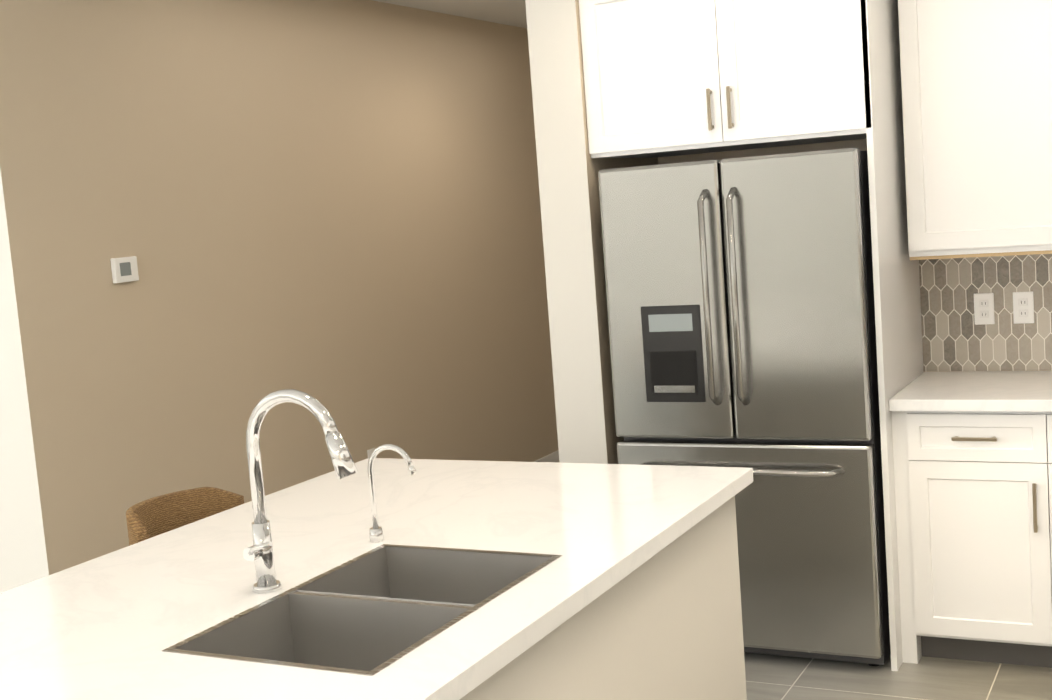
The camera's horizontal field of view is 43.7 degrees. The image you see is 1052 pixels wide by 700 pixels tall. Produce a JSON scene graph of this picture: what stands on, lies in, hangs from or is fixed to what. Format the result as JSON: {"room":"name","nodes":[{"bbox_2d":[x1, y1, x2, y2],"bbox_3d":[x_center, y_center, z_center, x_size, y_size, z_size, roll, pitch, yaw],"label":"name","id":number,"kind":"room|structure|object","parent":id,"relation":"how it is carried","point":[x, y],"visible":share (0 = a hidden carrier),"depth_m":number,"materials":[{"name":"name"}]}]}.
{"room":"kitchen","nodes":[
{"label":"kitchen","id":0,"kind":"room"},
{"bbox_2d":[0,0,74,592],"bbox_3d":[-3.478,-0.052,5.527,3.920,2.720,0.120,-1,7,27],"label":"wall","id":1,"kind":"structure","parent":0,"point":[35,539],"depth_m":4.64,"materials":[{"name":"white paint"}]},
{"bbox_2d":[8,0,558,565],"bbox_3d":[-0.837,-0.364,6.509,0.120,2.720,4.090,-1,7,27],"label":"wall","id":2,"kind":"structure","parent":0,"point":[334,206],"depth_m":5.85,"materials":[{"name":"beige paint"}]},
{"bbox_2d":[110,256,138,282],"bbox_3d":[-1.531,-0.306,5.008,0.024,0.095,0.120,-1,7,27],"label":"thermostat","id":3,"kind":"object","parent":2,"relation":"attached to","point":[124,269],"visible":1,"depth_m":4.99,"materials":[{"name":"white plastic"}]},
{"bbox_2d":[367,448,375,457],"bbox_3d":[-0.758,0.545,6.487,0.009,0.115,0.070,-1,7,27],"label":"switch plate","id":4,"kind":"object","parent":2,"relation":"attached to","point":[370,451],"visible":0.1,"depth_m":6.45,"materials":[{"name":"white plastic"}]},
{"bbox_2d":[534,450,559,462],"bbox_3d":[-0.695,0.949,6.561,0.039,0.085,4.221,-1,7,27],"label":"baseboard","id":5,"kind":"structure","parent":2,"relation":"attached to","point":[553,457],"depth_m":8.17,"materials":[{"name":"white wood"}]},
{"bbox_2d":[373,0,526,27],"bbox_3d":[-0.646,-1.791,6.416,8.590,0.100,21.700,-1,7,27],"label":"ceiling","id":6,"kind":"structure","parent":0,"point":[510,12],"depth_m":7.08,"materials":[{"name":"white paint"}]},
{"bbox_2d":[525,0,657,463],"bbox_3d":[2.217,-0.850,8.756,0.195,2.720,9.070,-1,7,27],"label":"wall column","id":7,"kind":"structure","parent":0,"point":[569,167],"depth_m":4.74,"materials":[{"name":"beige paint"}]},
{"bbox_2d":[658,139,1051,371],"bbox_3d":[1.689,-0.367,4.817,2.860,2.720,0.120,-1,7,27],"label":"wall","id":8,"kind":"structure","parent":0,"point":[861,144],"depth_m":5.07,"materials":[{"name":"beige paint"}]},
{"bbox_2d":[579,0,726,157],"bbox_3d":[0.577,-1.041,4.832,0.502,0.620,0.678,-1,7,27],"label":"upper cabinet","id":9,"kind":"object","parent":8,"relation":"attached to","point":[653,69],"depth_m":4.55,"materials":[{"name":"white wood"}]},
{"bbox_2d":[719,0,898,150],"bbox_3d":[1.023,-1.049,4.602,0.501,0.620,0.678,-1,7,27],"label":"upper cabinet","id":10,"kind":"object","parent":8,"relation":"attached to","point":[796,72],"depth_m":4.32,"materials":[{"name":"white wood"}]},
{"bbox_2d":[891,0,1051,263],"bbox_3d":[1.619,-0.868,4.508,0.577,1.048,0.350,-1,7,27],"label":"upper cabinet","id":11,"kind":"object","parent":8,"relation":"attached to","point":[943,108],"depth_m":4.40,"materials":[{"name":"white wood"}]},
{"bbox_2d":[744,652,1051,699],"bbox_3d":[-0.433,1.003,6.730,8.590,0.100,21.700,-1,7,27],"label":"floor","id":12,"kind":"structure","parent":0,"point":[774,677],"depth_m":4.34,"materials":[{"name":"tile"}]},
{"bbox_2d":[126,487,243,545],"bbox_3d":[-0.777,0.866,3.448,0.426,0.955,0.446,-1,7,27],"label":"bar stool","id":13,"kind":"object","parent":12,"relation":"on","point":[153,517],"visible":0.06,"depth_m":3.53,"materials":[{"name":"brown wicker"}]},
{"bbox_2d":[464,497,746,699],"bbox_3d":[-0.368,0.966,2.609,0.863,0.880,2.504,-1,7,27],"label":"kitchen island","id":14,"kind":"object","parent":12,"relation":"on","point":[673,630],"depth_m":2.98,"materials":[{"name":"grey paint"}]},
{"bbox_2d":[0,459,752,699],"bbox_3d":[-0.521,0.516,2.627,1.220,0.049,2.560,-1,7,27],"label":"island countertop","id":15,"kind":"structure","parent":14,"relation":"on","point":[94,629],"depth_m":2.71,"materials":[{"name":"white stone"}]},
{"bbox_2d":[236,389,363,592],"bbox_3d":[-0.454,0.283,2.583,0.276,0.412,0.095,-1,7,27],"label":"faucet","id":16,"kind":"object","parent":15,"relation":"on","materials":[{"name":"silver metal"}]},
{"bbox_2d":[160,541,563,676],"bbox_3d":[-0.277,0.586,2.552,0.448,0.210,0.718,-1,7,27],"label":"sink","id":17,"kind":"object","parent":15,"relation":"in","point":[365,612],"depth_m":2.60,"materials":[{"name":"grey metal"}]},
{"bbox_2d":[364,444,419,540],"bbox_3d":[-0.302,0.323,2.962,0.140,0.226,0.034,-1,7,27],"label":"faucet","id":18,"kind":"object","parent":15,"relation":"on","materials":[{"name":"silver metal"}]},
{"bbox_2d":[598,148,890,665],"bbox_3d":[0.866,0.187,4.777,0.907,1.755,0.786,-1,7,27],"label":"refrigerator","id":19,"kind":"object","parent":12,"relation":"on","point":[741,310],"visible":0.81,"depth_m":4.43,"materials":[{"name":"grey metal"}]},
{"bbox_2d":[883,408,1051,667],"bbox_3d":[1.604,0.593,4.590,0.487,0.880,0.610,-1,7,27],"label":"base cabinet","id":20,"kind":"object","parent":12,"relation":"on","point":[969,494],"depth_m":4.33,"materials":[{"name":"white wood"}]},
{"bbox_2d":[887,371,1051,411],"bbox_3d":[1.757,0.135,4.431,0.917,0.040,0.630,-1,7,27],"label":"countertop","id":21,"kind":"structure","parent":20,"relation":"on","point":[1005,391],"depth_m":4.37,"materials":[{"name":"white stone"}]},
{"bbox_2d":[1051,412,1051,487],"bbox_3d":[2.025,0.586,4.372,0.461,0.880,0.610,-1,7,27],"label":"base cabinet","id":22,"kind":"object","parent":12,"relation":"on","point":[1051,412],"depth_m":4.17,"materials":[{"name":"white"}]},
{"bbox_3d":[0.627,0.282,-0.240,0.120,2.720,10.170,-1,7,27],"label":"wall","id":23,"kind":"structure","parent":0,"visible":0},
{"bbox_2d":[919,254,1051,370],"bbox_3d":[2.152,-0.157,4.541,1.530,0.454,0.002,-1,7,27],"label":"tile backsplash","id":24,"kind":"structure","parent":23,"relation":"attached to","point":[955,337],"depth_m":4.77,"materials":[{"name":"grey tile"}]},
{"bbox_2d":[974,293,994,324],"bbox_3d":[1.670,-0.150,4.785,0.070,0.115,0.009,-1,7,27],"label":"outlet","id":25,"kind":"object","parent":24,"relation":"attached to","point":[983,302],"depth_m":4.78,"materials":[{"name":"white plastic"}]},
{"bbox_2d":[1013,291,1033,323],"bbox_3d":[1.790,-0.152,4.723,0.070,0.115,0.009,-1,7,27],"label":"outlet","id":26,"kind":"object","parent":24,"relation":"attached to","point":[1023,307],"depth_m":4.72,"materials":[{"name":"white plastic"}]}
]}

